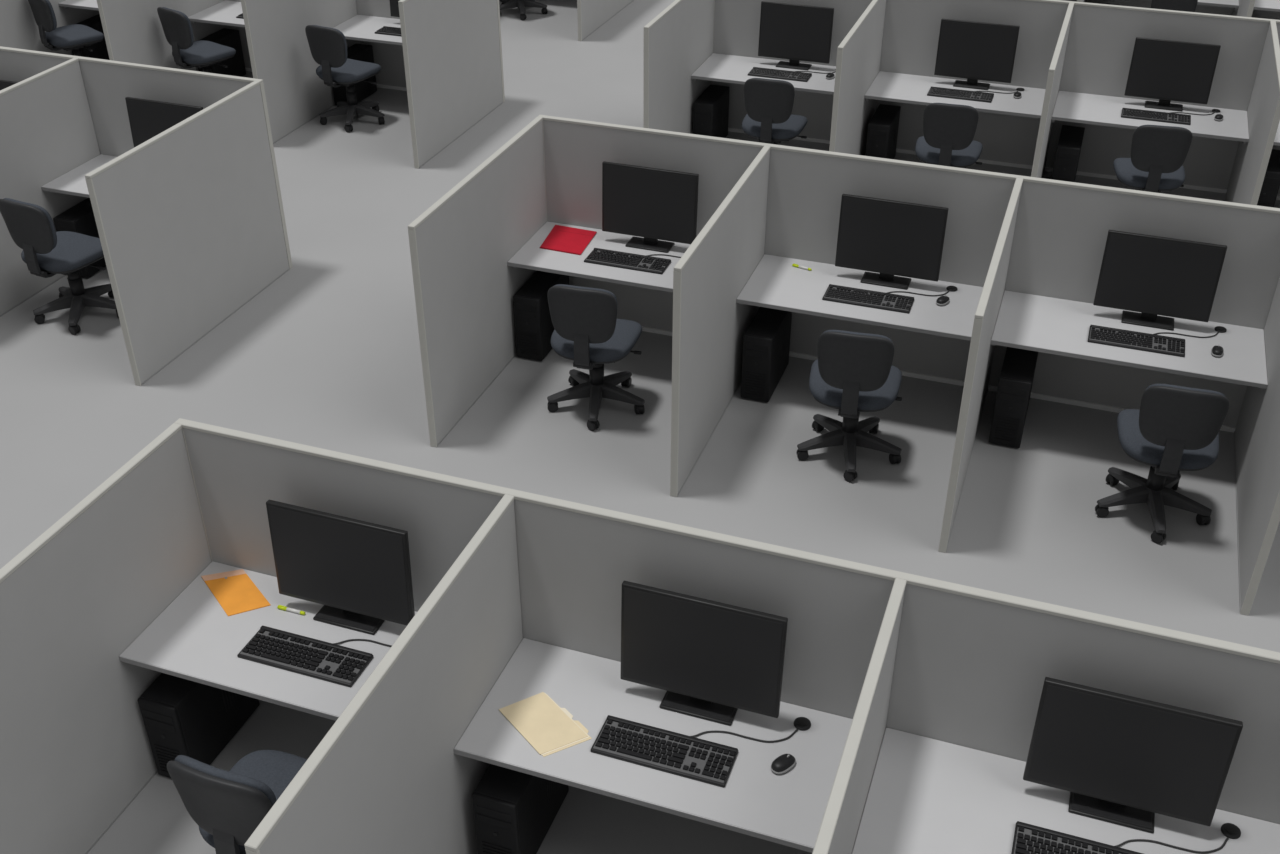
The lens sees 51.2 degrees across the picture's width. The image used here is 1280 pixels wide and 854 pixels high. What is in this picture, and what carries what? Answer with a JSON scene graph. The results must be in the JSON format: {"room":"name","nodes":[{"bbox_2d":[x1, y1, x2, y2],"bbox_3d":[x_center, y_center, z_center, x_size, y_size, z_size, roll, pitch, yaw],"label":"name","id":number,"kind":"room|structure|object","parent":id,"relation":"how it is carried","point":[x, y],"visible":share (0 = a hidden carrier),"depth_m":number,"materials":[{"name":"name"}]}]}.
{"room":"open-plan office","nodes":[
{"label":"open-plan office","id":0,"kind":"room"},
{"bbox_2d":[0,0,1279,853],"bbox_3d":[-0.597,-2.517,12.345,30.000,0.100,30.000,11,35,16],"label":"floor","id":1,"kind":"structure","parent":0,"point":[327,355],"depth_m":8.35,"materials":[{"name":"grey carpet"}]},
{"bbox_2d":[0,198,118,334],"bbox_3d":[-4.021,-1.231,9.383,0.631,0.992,0.662,15,36,21],"label":"office chair","id":2,"kind":"object","parent":1,"relation":"on","point":[47,252],"visible":0.86,"depth_m":9.22,"materials":[{"name":"black plastic"}]},
{"bbox_2d":[28,0,103,56],"bbox_3d":[-5.783,-3.980,13.587,0.659,0.995,0.618,-28,42,-36],"label":"office chair","id":3,"kind":"object","parent":1,"relation":"on","point":[74,37],"visible":0.59,"depth_m":13.39,"materials":[{"name":"grey fabric"}]},
{"bbox_2d":[53,198,105,277],"bbox_3d":[-4.181,-1.466,10.210,0.191,0.480,0.535,11,35,16],"label":"computer tower","id":4,"kind":"object","parent":1,"relation":"on","point":[79,218],"visible":0.27,"depth_m":10.00,"materials":[{"name":"black plastic"}]},
{"bbox_2d":[72,14,109,59],"bbox_3d":[-5.795,-4.074,14.201,0.191,0.480,0.535,11,35,16],"label":"computer tower","id":5,"kind":"object","parent":1,"relation":"on","point":[100,51],"visible":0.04,"depth_m":14.10,"materials":[{"name":"black plastic"}]},
{"bbox_2d":[0,46,292,385],"bbox_3d":[-6.675,-2.081,10.242,7.824,1.478,1.867,11,35,16],"label":"wall","id":6,"kind":"structure","parent":1,"relation":"on","point":[190,218],"depth_m":9.43,"materials":[{"name":"fabric"}]},
{"bbox_2d":[41,154,115,197],"bbox_3d":[-3.556,-1.760,9.838,1.516,0.080,0.672,11,35,16],"label":"desk","id":7,"kind":"object","parent":6,"relation":"attached to","point":[73,182],"visible":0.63,"depth_m":9.86,"materials":[{"name":"laminate"}]},
{"bbox_2d":[125,97,202,146],"bbox_3d":[-3.447,-2.124,9.817,0.654,0.551,0.150,11,35,16],"label":"computer monitor","id":8,"kind":"object","parent":7,"relation":"on","point":[148,119],"visible":0.4,"depth_m":9.73,"materials":[{"name":"black plastic"}]},
{"bbox_3d":[-5.022,-2.044,10.273,1.516,0.080,0.672,11,35,16],"label":"desk","id":9,"kind":"object","parent":6,"relation":"attached to","visible":0},
{"bbox_2d":[0,80,17,89],"bbox_3d":[-4.914,-2.408,10.252,0.654,0.551,0.150,11,35,16],"label":"computer monitor","id":10,"kind":"object","parent":9,"relation":"on","point":[4,84],"visible":0.02,"depth_m":10.05,"materials":[{"name":"black plastic"}]},
{"bbox_2d":[157,7,235,72],"bbox_3d":[-4.305,-3.683,13.130,0.612,0.988,0.653,23,39,31],"label":"office chair","id":11,"kind":"object","parent":1,"relation":"on","point":[187,52],"visible":0.64,"depth_m":12.88,"materials":[{"name":"grey fabric"}]},
{"bbox_2d":[137,673,258,777],"bbox_3d":[-1.987,1.254,6.048,0.191,0.480,0.535,11,35,16],"label":"computer tower","id":12,"kind":"object","parent":1,"relation":"on","point":[181,716],"visible":0.67,"depth_m":5.86,"materials":[{"name":"black plastic"}]},
{"bbox_2d":[198,28,245,76],"bbox_3d":[-4.328,-3.790,13.766,0.191,0.480,0.535,11,35,16],"label":"computer tower","id":13,"kind":"object","parent":1,"relation":"on","point":[226,37],"visible":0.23,"depth_m":13.77,"materials":[{"name":"black plastic"}]},
{"bbox_2d":[167,750,306,853],"bbox_3d":[-1.407,1.488,5.220,0.630,0.992,0.661,12,35,18],"label":"office chair","id":14,"kind":"object","parent":1,"relation":"on","point":[227,807],"visible":0.43,"depth_m":4.82,"materials":[{"name":"black plastic"}]},
{"bbox_2d":[0,0,504,168],"bbox_3d":[-5.355,-4.122,13.362,7.824,1.478,1.867,11,35,16],"label":"wall","id":15,"kind":"structure","parent":1,"relation":"on","point":[448,62],"depth_m":12.53,"materials":[{"name":"fabric"}]},
{"bbox_2d":[58,0,98,10],"bbox_3d":[-5.169,-4.368,13.828,1.516,0.080,0.672,11,35,16],"label":"desk","id":16,"kind":"object","parent":15,"relation":"attached to","point":[82,4],"visible":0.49,"depth_m":13.74,"materials":[{"name":"laminate"}]},
{"bbox_2d":[188,0,244,26],"bbox_3d":[-3.702,-4.085,13.393,1.516,0.080,0.672,11,35,16],"label":"desk","id":17,"kind":"object","parent":15,"relation":"attached to","point":[225,12],"visible":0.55,"depth_m":13.39,"materials":[{"name":"laminate"}]},
{"bbox_2d":[334,15,401,44],"bbox_3d":[-2.236,-3.801,12.958,1.516,0.080,0.672,11,35,16],"label":"desk","id":18,"kind":"object","parent":15,"relation":"attached to","point":[358,27],"visible":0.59,"depth_m":13.02,"materials":[{"name":"laminate"}]},
{"bbox_2d":[375,26,401,36],"bbox_3d":[-2.160,-3.800,12.861,0.800,0.024,0.320,3,33,4],"label":"keyboard","id":19,"kind":"object","parent":18,"relation":"on","point":[385,30],"visible":0.4,"depth_m":12.86,"materials":[{"name":"black plastic"}]},
{"bbox_2d":[390,0,399,16],"bbox_3d":[-2.127,-4.165,12.937,0.654,0.551,0.150,11,35,16],"label":"computer monitor","id":20,"kind":"object","parent":18,"relation":"on","point":[394,7],"visible":0.09,"depth_m":13.05,"materials":[{"name":"black plastic"}]},
{"bbox_2d":[305,25,384,131],"bbox_3d":[-2.763,-3.382,12.669,0.620,0.988,0.652,16,36,23],"label":"office chair","id":21,"kind":"object","parent":1,"relation":"on","point":[328,46],"visible":1,"depth_m":12.48,"materials":[{"name":"grey fabric"}]},
{"bbox_2d":[332,44,376,105],"bbox_3d":[-2.861,-3.507,13.331,0.191,0.480,0.535,11,35,16],"label":"computer tower","id":22,"kind":"object","parent":1,"relation":"on","point":[360,52],"visible":0.31,"depth_m":13.30,"materials":[{"name":"black plastic"}]},
{"bbox_2d":[472,764,568,853],"bbox_3d":[-0.492,1.542,5.604,0.191,0.480,0.535,11,35,16],"label":"computer tower","id":23,"kind":"object","parent":1,"relation":"on","point":[514,811],"visible":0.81,"depth_m":5.38,"materials":[{"name":"black plastic"}]},
{"bbox_2d":[499,0,547,19],"bbox_3d":[-1.459,-5.367,15.704,0.618,0.995,0.633,-16,37,-23],"label":"office chair","id":24,"kind":"object","parent":1,"relation":"on","point":[506,4],"visible":0.92,"depth_m":15.86,"materials":[{"name":"black plastic"}]},
{"bbox_2d":[513,271,568,360],"bbox_3d":[-0.667,-0.787,9.168,0.191,0.480,0.535,11,35,16],"label":"computer tower","id":25,"kind":"object","parent":1,"relation":"on","point":[534,328],"visible":0.75,"depth_m":8.98,"materials":[{"name":"black plastic"}]},
{"bbox_2d":[499,0,633,40],"bbox_3d":[-4.035,-6.162,16.482,7.824,1.478,1.867,11,35,16],"label":"wall","id":26,"kind":"structure","parent":1,"relation":"on","point":[592,14],"depth_m":15.29,"materials":[{"name":"fabric"}]},
{"bbox_2d":[547,284,644,430],"bbox_3d":[-0.278,-0.545,8.326,0.628,0.995,0.618,2,33,3],"label":"office chair","id":27,"kind":"object","parent":1,"relation":"on","point":[588,332],"visible":1,"depth_m":8.14,"materials":[{"name":"black plastic"}]},
{"bbox_2d":[0,418,1279,853],"bbox_3d":[0.653,1.631,4.556,6.268,1.478,1.867,11,35,16],"label":"wall","id":28,"kind":"structure","parent":1,"relation":"on","point":[493,567],"depth_m":5.15,"materials":[{"name":"fabric"}]},
{"bbox_2d":[119,561,416,720],"bbox_3d":[-1.361,0.959,5.675,1.516,0.080,0.672,11,35,16],"label":"desk","id":29,"kind":"object","parent":28,"relation":"attached to","point":[194,639],"visible":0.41,"depth_m":5.65,"materials":[{"name":"laminate"}]},
{"bbox_2d":[201,569,270,615],"bbox_3d":[-1.803,0.728,5.949,0.180,0.006,0.369,-21,39,-29],"label":"folder","id":30,"kind":"object","parent":29,"relation":"on","point":[236,593],"visible":1,"depth_m":5.94,"materials":[{"name":"paper"}]},
{"bbox_2d":[277,605,305,614],"bbox_3d":[-1.522,0.799,5.829,0.132,0.020,0.017,11,35,16],"label":"pen","id":31,"kind":"object","parent":29,"relation":"on","point":[281,607],"visible":1,"depth_m":5.83,"materials":[{"name":"white plastic"}]},
{"bbox_2d":[237,625,391,686],"bbox_3d":[-1.286,0.960,5.578,0.800,0.024,0.320,3,33,4],"label":"keyboard","id":32,"kind":"object","parent":29,"relation":"on","point":[331,662],"visible":0.93,"depth_m":5.57,"materials":[{"name":"black plastic"}]},
{"bbox_2d":[266,500,414,634],"bbox_3d":[-1.253,0.595,5.654,0.654,0.551,0.150,11,35,16],"label":"computer monitor","id":33,"kind":"object","parent":29,"relation":"on","point":[359,570],"visible":0.97,"depth_m":5.61,"materials":[{"name":"black plastic"}]},
{"bbox_2d":[454,638,852,852],"bbox_3d":[0.105,1.243,5.240,1.516,0.080,0.672,11,35,16],"label":"desk","id":34,"kind":"object","parent":28,"relation":"attached to","point":[788,808],"visible":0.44,"depth_m":5.16,"materials":[{"name":"laminate"}]},
{"bbox_2d":[499,692,591,756],"bbox_3d":[-0.371,1.170,5.273,0.222,0.005,0.350,-22,39,-30],"label":"manila folder","id":35,"kind":"object","parent":34,"relation":"on","point":[550,728],"visible":1,"depth_m":5.26,"materials":[{"name":"beige paper"}]},
{"bbox_2d":[590,715,797,787],"bbox_3d":[0.210,1.249,5.134,0.800,0.024,0.320,3,33,4],"label":"keyboard","id":36,"kind":"object","parent":34,"relation":"on","point":[691,757],"visible":1,"depth_m":5.13,"materials":[{"name":"black plastic"}]},
{"bbox_2d":[620,581,787,725],"bbox_3d":[0.242,0.884,5.211,0.654,0.551,0.150,11,35,16],"label":"computer monitor","id":37,"kind":"object","parent":34,"relation":"on","point":[712,660],"visible":1,"depth_m":5.16,"materials":[{"name":"black plastic"}]},
{"bbox_2d":[771,754,795,773],"bbox_3d":[0.546,1.276,5.076,0.112,0.043,0.068,-25,41,-33],"label":"computer mouse","id":38,"kind":"object","parent":34,"relation":"on","point":[783,763],"visible":1,"depth_m":5.06,"materials":[{"name":"grey plastic"}]},
{"bbox_2d":[794,717,810,730],"bbox_3d":[0.641,1.169,5.267,0.069,0.012,0.069,11,35,16],"label":"cable grommet","id":39,"kind":"object","parent":34,"relation":"on","point":[801,723],"visible":1,"depth_m":5.26,"materials":[{"name":"black plastic"}]},
{"bbox_2d":[852,728,1279,853],"bbox_3d":[1.572,1.526,4.804,1.516,0.080,0.672,11,35,16],"label":"desk","id":40,"kind":"object","parent":28,"relation":"attached to","point":[926,795],"visible":0.86,"depth_m":4.89,"materials":[{"name":"laminate"}]},
{"bbox_2d":[1011,821,1228,853],"bbox_3d":[1.705,1.538,4.691,0.800,0.024,0.320,3,33,4],"label":"keyboard","id":41,"kind":"object","parent":40,"relation":"on","point":[1028,838],"visible":1,"depth_m":4.76,"materials":[{"name":"black plastic"}]},
{"bbox_2d":[1023,677,1242,832],"bbox_3d":[1.737,1.173,4.767,0.654,0.551,0.150,11,35,16],"label":"computer monitor","id":42,"kind":"object","parent":40,"relation":"on","point":[1121,759],"visible":1,"depth_m":4.72,"materials":[{"name":"black plastic"}]},
{"bbox_2d":[1221,823,1240,838],"bbox_3d":[2.136,1.458,4.823,0.069,0.012,0.069,11,35,16],"label":"cable grommet","id":43,"kind":"object","parent":40,"relation":"on","point":[1230,830],"visible":1,"depth_m":4.82,"materials":[{"name":"black plastic"}]},
{"bbox_2d":[693,84,729,137],"bbox_3d":[0.653,-2.828,12.288,0.191,0.480,0.535,11,35,16],"label":"computer tower","id":44,"kind":"object","parent":1,"relation":"on","point":[711,108],"visible":0.72,"depth_m":12.10,"materials":[{"name":"black plastic"}]},
{"bbox_2d":[741,307,791,401],"bbox_3d":[0.828,-0.498,8.724,0.191,0.480,0.535,11,35,16],"label":"computer tower","id":45,"kind":"object","parent":1,"relation":"on","point":[766,341],"visible":0.94,"depth_m":8.55,"materials":[{"name":"black plastic"}]},
{"bbox_2d":[742,78,807,144],"bbox_3d":[1.150,-2.575,11.431,0.628,0.995,0.626,0,33,0],"label":"office chair","id":46,"kind":"object","parent":1,"relation":"on","point":[769,119],"visible":0.63,"depth_m":11.11,"materials":[{"name":"black fabric"}]},
{"bbox_2d":[408,115,1279,615],"bbox_3d":[1.973,-0.410,7.676,6.268,1.478,1.867,11,35,16],"label":"wall","id":47,"kind":"structure","parent":1,"relation":"on","point":[1008,232],"depth_m":8.21,"materials":[{"name":"fabric"}]},
{"bbox_2d":[507,221,690,291],"bbox_3d":[-0.042,-1.081,8.795,1.516,0.080,0.672,11,35,16],"label":"desk","id":48,"kind":"object","parent":47,"relation":"attached to","point":[531,256],"visible":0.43,"depth_m":8.72,"materials":[{"name":"laminate"}]},
{"bbox_2d":[540,225,596,254],"bbox_3d":[-0.488,-1.262,8.990,0.339,0.009,0.373,11,35,16],"label":"folder","id":49,"kind":"object","parent":48,"relation":"on","point":[570,240],"visible":1,"depth_m":8.98,"materials":[{"name":"red paper"}]},
{"bbox_2d":[584,248,680,273],"bbox_3d":[0.035,-1.080,8.698,0.800,0.024,0.320,3,33,4],"label":"keyboard","id":50,"kind":"object","parent":48,"relation":"on","point":[647,263],"visible":0.94,"depth_m":8.69,"materials":[{"name":"black plastic"}]},
{"bbox_2d":[602,161,698,252],"bbox_3d":[0.067,-1.445,8.775,0.654,0.551,0.150,11,35,16],"label":"computer monitor","id":51,"kind":"object","parent":48,"relation":"on","point":[653,204],"visible":0.94,"depth_m":8.73,"materials":[{"name":"black plastic"}]},
{"bbox_2d":[736,254,982,340],"bbox_3d":[1.425,-0.798,8.360,1.516,0.080,0.672,11,35,16],"label":"desk","id":52,"kind":"object","parent":47,"relation":"attached to","point":[774,283],"visible":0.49,"depth_m":8.30,"materials":[{"name":"laminate"}]},
{"bbox_2d":[792,264,811,270],"bbox_3d":[1.047,-1.034,8.630,0.132,0.020,0.017,18,37,26],"label":"pen","id":53,"kind":"object","parent":52,"relation":"on","point":[794,265],"visible":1,"depth_m":8.63,"materials":[{"name":"white plastic"}]},
{"bbox_2d":[822,284,949,313],"bbox_3d":[1.530,-0.791,8.254,0.800,0.024,0.320,3,33,4],"label":"keyboard","id":54,"kind":"object","parent":52,"relation":"on","point":[834,293],"visible":1,"depth_m":8.25,"materials":[{"name":"black plastic"}]},
{"bbox_2d":[835,194,948,289],"bbox_3d":[1.562,-1.156,8.331,0.654,0.551,0.150,11,35,16],"label":"computer monitor","id":55,"kind":"object","parent":52,"relation":"on","point":[889,238],"visible":1,"depth_m":8.29,"materials":[{"name":"black plastic"}]},
{"bbox_2d":[936,295,949,305],"bbox_3d":[1.868,-0.785,8.227,0.068,0.043,0.112,24,40,32],"label":"computer mouse","id":56,"kind":"object","parent":52,"relation":"on","point":[942,300],"visible":1,"depth_m":8.20,"materials":[{"name":"grey plastic"}]},
{"bbox_2d":[946,286,957,291],"bbox_3d":[1.961,-0.871,8.387,0.069,0.012,0.069,11,35,16],"label":"cable grommet","id":57,"kind":"object","parent":52,"relation":"on","point":[951,288],"visible":1,"depth_m":8.38,"materials":[{"name":"black plastic"}]},
{"bbox_2d":[991,290,1267,388],"bbox_3d":[2.892,-0.514,7.925,1.516,0.080,0.672,11,35,16],"label":"desk","id":58,"kind":"object","parent":47,"relation":"attached to","point":[1044,324],"visible":0.94,"depth_m":7.85,"materials":[{"name":"laminate"}]},
{"bbox_2d":[1088,325,1218,356],"bbox_3d":[3.025,-0.502,7.811,0.800,0.024,0.320,3,33,4],"label":"keyboard","id":59,"kind":"object","parent":58,"relation":"on","point":[1116,337],"visible":1,"depth_m":7.80,"materials":[{"name":"black plastic"}]},
{"bbox_2d":[1093,230,1226,330],"bbox_3d":[3.058,-0.867,7.888,0.654,0.551,0.150,11,35,16],"label":"computer monitor","id":60,"kind":"object","parent":58,"relation":"on","point":[1152,276],"visible":1,"depth_m":7.84,"materials":[{"name":"black plastic"}]},
{"bbox_2d":[1211,345,1223,356],"bbox_3d":[3.334,-0.443,7.703,0.068,0.043,0.112,14,36,20],"label":"computer mouse","id":61,"kind":"object","parent":58,"relation":"on","point":[1217,351],"visible":1,"depth_m":7.67,"materials":[{"name":"grey plastic"}]},
{"bbox_2d":[1214,326,1226,332],"bbox_3d":[3.456,-0.582,7.943,0.069,0.012,0.069,11,35,16],"label":"cable grommet","id":62,"kind":"object","parent":58,"relation":"on","point":[1220,329],"visible":1,"depth_m":7.93,"materials":[{"name":"black plastic"}]},
{"bbox_2d":[796,330,901,481],"bbox_3d":[1.278,-0.248,7.875,0.621,0.992,0.630,7,34,11],"label":"office chair","id":63,"kind":"object","parent":1,"relation":"on","point":[853,373],"visible":1,"depth_m":7.66,"materials":[{"name":"black plastic"}]},
{"bbox_2d":[865,104,900,158],"bbox_3d":[2.148,-2.539,11.844,0.191,0.480,0.535,11,35,16],"label":"computer tower","id":64,"kind":"object","parent":1,"relation":"on","point":[882,132],"visible":0.72,"depth_m":11.64,"materials":[{"name":"black plastic"}]},
{"bbox_2d":[915,103,982,167],"bbox_3d":[2.544,-2.257,10.946,0.618,0.992,0.636,9,34,14],"label":"office chair","id":65,"kind":"object","parent":1,"relation":"on","point":[949,130],"visible":0.62,"depth_m":10.60,"materials":[{"name":"grey fabric"}]},
{"bbox_2d":[643,0,1279,204],"bbox_3d":[3.293,-2.451,10.796,6.268,1.478,1.867,11,35,16],"label":"wall","id":66,"kind":"structure","parent":1,"relation":"on","point":[1070,46],"depth_m":11.35,"materials":[{"name":"fabric"}]},
{"bbox_2d":[691,53,835,94],"bbox_3d":[1.279,-3.122,11.915,1.516,0.080,0.672,11,35,16],"label":"desk","id":67,"kind":"object","parent":66,"relation":"attached to","point":[718,67],"visible":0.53,"depth_m":11.93,"materials":[{"name":"laminate"}]},
{"bbox_2d":[748,67,835,81],"bbox_3d":[1.355,-3.121,11.818,0.800,0.024,0.320,3,33,4],"label":"keyboard","id":68,"kind":"object","parent":67,"relation":"on","point":[802,76],"visible":0.98,"depth_m":11.81,"materials":[{"name":"black plastic"}]},
{"bbox_2d":[758,1,833,69],"bbox_3d":[1.387,-3.486,11.895,0.654,0.551,0.150,11,35,16],"label":"computer monitor","id":69,"kind":"object","parent":67,"relation":"on","point":[795,33],"visible":1,"depth_m":11.85,"materials":[{"name":"black plastic"}]},
{"bbox_2d":[826,72,834,78],"bbox_3d":[1.678,-3.100,11.768,0.068,0.043,0.112,17,37,24],"label":"computer mouse","id":70,"kind":"object","parent":67,"relation":"on","point":[831,75],"visible":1,"depth_m":11.74,"materials":[{"name":"grey plastic"}]},
{"bbox_2d":[864,71,1045,117],"bbox_3d":[2.745,-2.838,11.480,1.516,0.080,0.672,11,35,16],"label":"desk","id":71,"kind":"object","parent":66,"relation":"attached to","point":[887,86],"visible":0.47,"depth_m":11.42,"materials":[{"name":"laminate"}]},
{"bbox_2d":[927,86,1018,102],"bbox_3d":[2.850,-2.832,11.375,0.800,0.024,0.320,3,33,4],"label":"keyboard","id":72,"kind":"object","parent":71,"relation":"on","point":[979,96],"visible":1,"depth_m":11.37,"materials":[{"name":"black plastic"}]},
{"bbox_2d":[934,19,1019,89],"bbox_3d":[2.882,-3.197,11.451,0.654,0.551,0.150,11,35,16],"label":"computer monitor","id":73,"kind":"object","parent":71,"relation":"on","point":[973,51],"visible":1,"depth_m":11.41,"materials":[{"name":"black plastic"}]},
{"bbox_2d":[1013,91,1021,97],"bbox_3d":[3.212,-2.829,11.353,0.068,0.043,0.112,11,35,16],"label":"computer mouse","id":74,"kind":"object","parent":71,"relation":"on","point":[1018,94],"visible":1,"depth_m":11.32,"materials":[{"name":"grey plastic"}]},
{"bbox_2d":[1051,91,1248,144],"bbox_3d":[4.212,-2.555,11.045,1.516,0.080,0.672,11,35,16],"label":"desk","id":75,"kind":"object","parent":66,"relation":"attached to","point":[1103,110],"visible":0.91,"depth_m":10.99,"materials":[{"name":"laminate"}]},
{"bbox_2d":[1121,108,1214,124],"bbox_3d":[4.345,-2.543,10.931,0.800,0.024,0.320,3,33,4],"label":"keyboard","id":76,"kind":"object","parent":75,"relation":"on","point":[1172,117],"visible":1,"depth_m":10.92,"materials":[{"name":"black plastic"}]},
{"bbox_2d":[1124,37,1220,111],"bbox_3d":[4.378,-2.908,11.008,0.654,0.551,0.150,11,35,16],"label":"computer monitor","id":77,"kind":"object","parent":75,"relation":"on","point":[1167,71],"visible":1,"depth_m":10.96,"materials":[{"name":"black plastic"}]},
{"bbox_2d":[1214,113,1222,120],"bbox_3d":[4.729,-2.533,10.899,0.068,0.043,0.112,17,37,24],"label":"computer mouse","id":78,"kind":"object","parent":75,"relation":"on","point":[1218,117],"visible":1,"depth_m":10.87,"materials":[{"name":"grey plastic"}]},
{"bbox_2d":[1273,122,1279,145],"bbox_3d":[5.679,-2.272,10.610,1.516,0.080,0.672,11,35,16],"label":"desk","id":79,"kind":"object","parent":66,"relation":"attached to","point":[1277,137],"visible":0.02,"depth_m":10.57,"materials":[{"name":"laminate"}]},
{"bbox_2d":[989,347,1038,447],"bbox_3d":[2.323,-0.209,8.281,0.191,0.480,0.535,11,35,16],"label":"computer tower","id":80,"kind":"object","parent":1,"relation":"on","point":[1017,373],"visible":0.97,"depth_m":8.07,"materials":[{"name":"black plastic"}]},
{"bbox_2d":[1051,125,1084,181],"bbox_3d":[3.643,-2.250,11.401,0.191,0.480,0.535,11,35,16],"label":"computer tower","id":81,"kind":"object","parent":1,"relation":"on","point":[1068,150],"visible":0.66,"depth_m":11.17,"materials":[{"name":"black plastic"}]},
{"bbox_2d":[1113,125,1192,192],"bbox_3d":[4.036,-1.997,10.546,0.621,0.992,0.630,7,34,11],"label":"office chair","id":82,"kind":"object","parent":1,"relation":"on","point":[1159,153],"visible":0.65,"depth_m":10.20,"materials":[{"name":"grey fabric"}]},
{"bbox_2d":[1095,384,1228,543],"bbox_3d":[2.927,0.074,7.379,0.622,0.992,0.628,9,34,14],"label":"office chair","id":83,"kind":"object","parent":1,"relation":"on","point":[1175,429],"visible":1,"depth_m":7.17,"materials":[{"name":"black plastic"}]},
{"bbox_2d":[1064,0,1279,19],"bbox_3d":[4.613,-4.491,13.917,6.268,1.478,1.867,11,35,16],"label":"wall","id":84,"kind":"structure","parent":1,"relation":"on","point":[1245,9],"depth_m":14.35,"materials":[{"name":"fabric"}]},
{"bbox_2d":[1197,0,1238,10],"bbox_3d":[5.532,-4.596,14.165,1.516,0.080,0.672,11,35,16],"label":"desk","id":85,"kind":"object","parent":84,"relation":"attached to","point":[1222,3],"visible":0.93,"depth_m":13.75,"materials":[{"name":"laminate"}]},
{"bbox_2d":[1253,0,1279,11],"bbox_3d":[6.999,-4.312,13.730,1.516,0.080,0.672,11,35,16],"label":"desk","id":86,"kind":"object","parent":84,"relation":"attached to","point":[1267,5],"visible":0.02,"depth_m":13.66,"materials":[{"name":"laminate"}]},
{"bbox_2d":[1151,0,1197,11],"bbox_3d":[5.394,-4.027,13.647,0.623,0.988,0.653,11,35,16],"label":"office chair","id":87,"kind":"object","parent":1,"relation":"on","point":[1177,5],"visible":0.06,"depth_m":13.20,"materials":[{"name":"black plastic"}]},
{"bbox_2d":[1257,149,1279,207],"bbox_3d":[5.110,-1.966,10.966,0.191,0.480,0.535,11,35,16],"label":"computer tower","id":88,"kind":"object","parent":1,"relation":"on","point":[1270,186],"visible":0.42,"depth_m":10.72,"materials":[{"name":"black plastic"}]}
]}

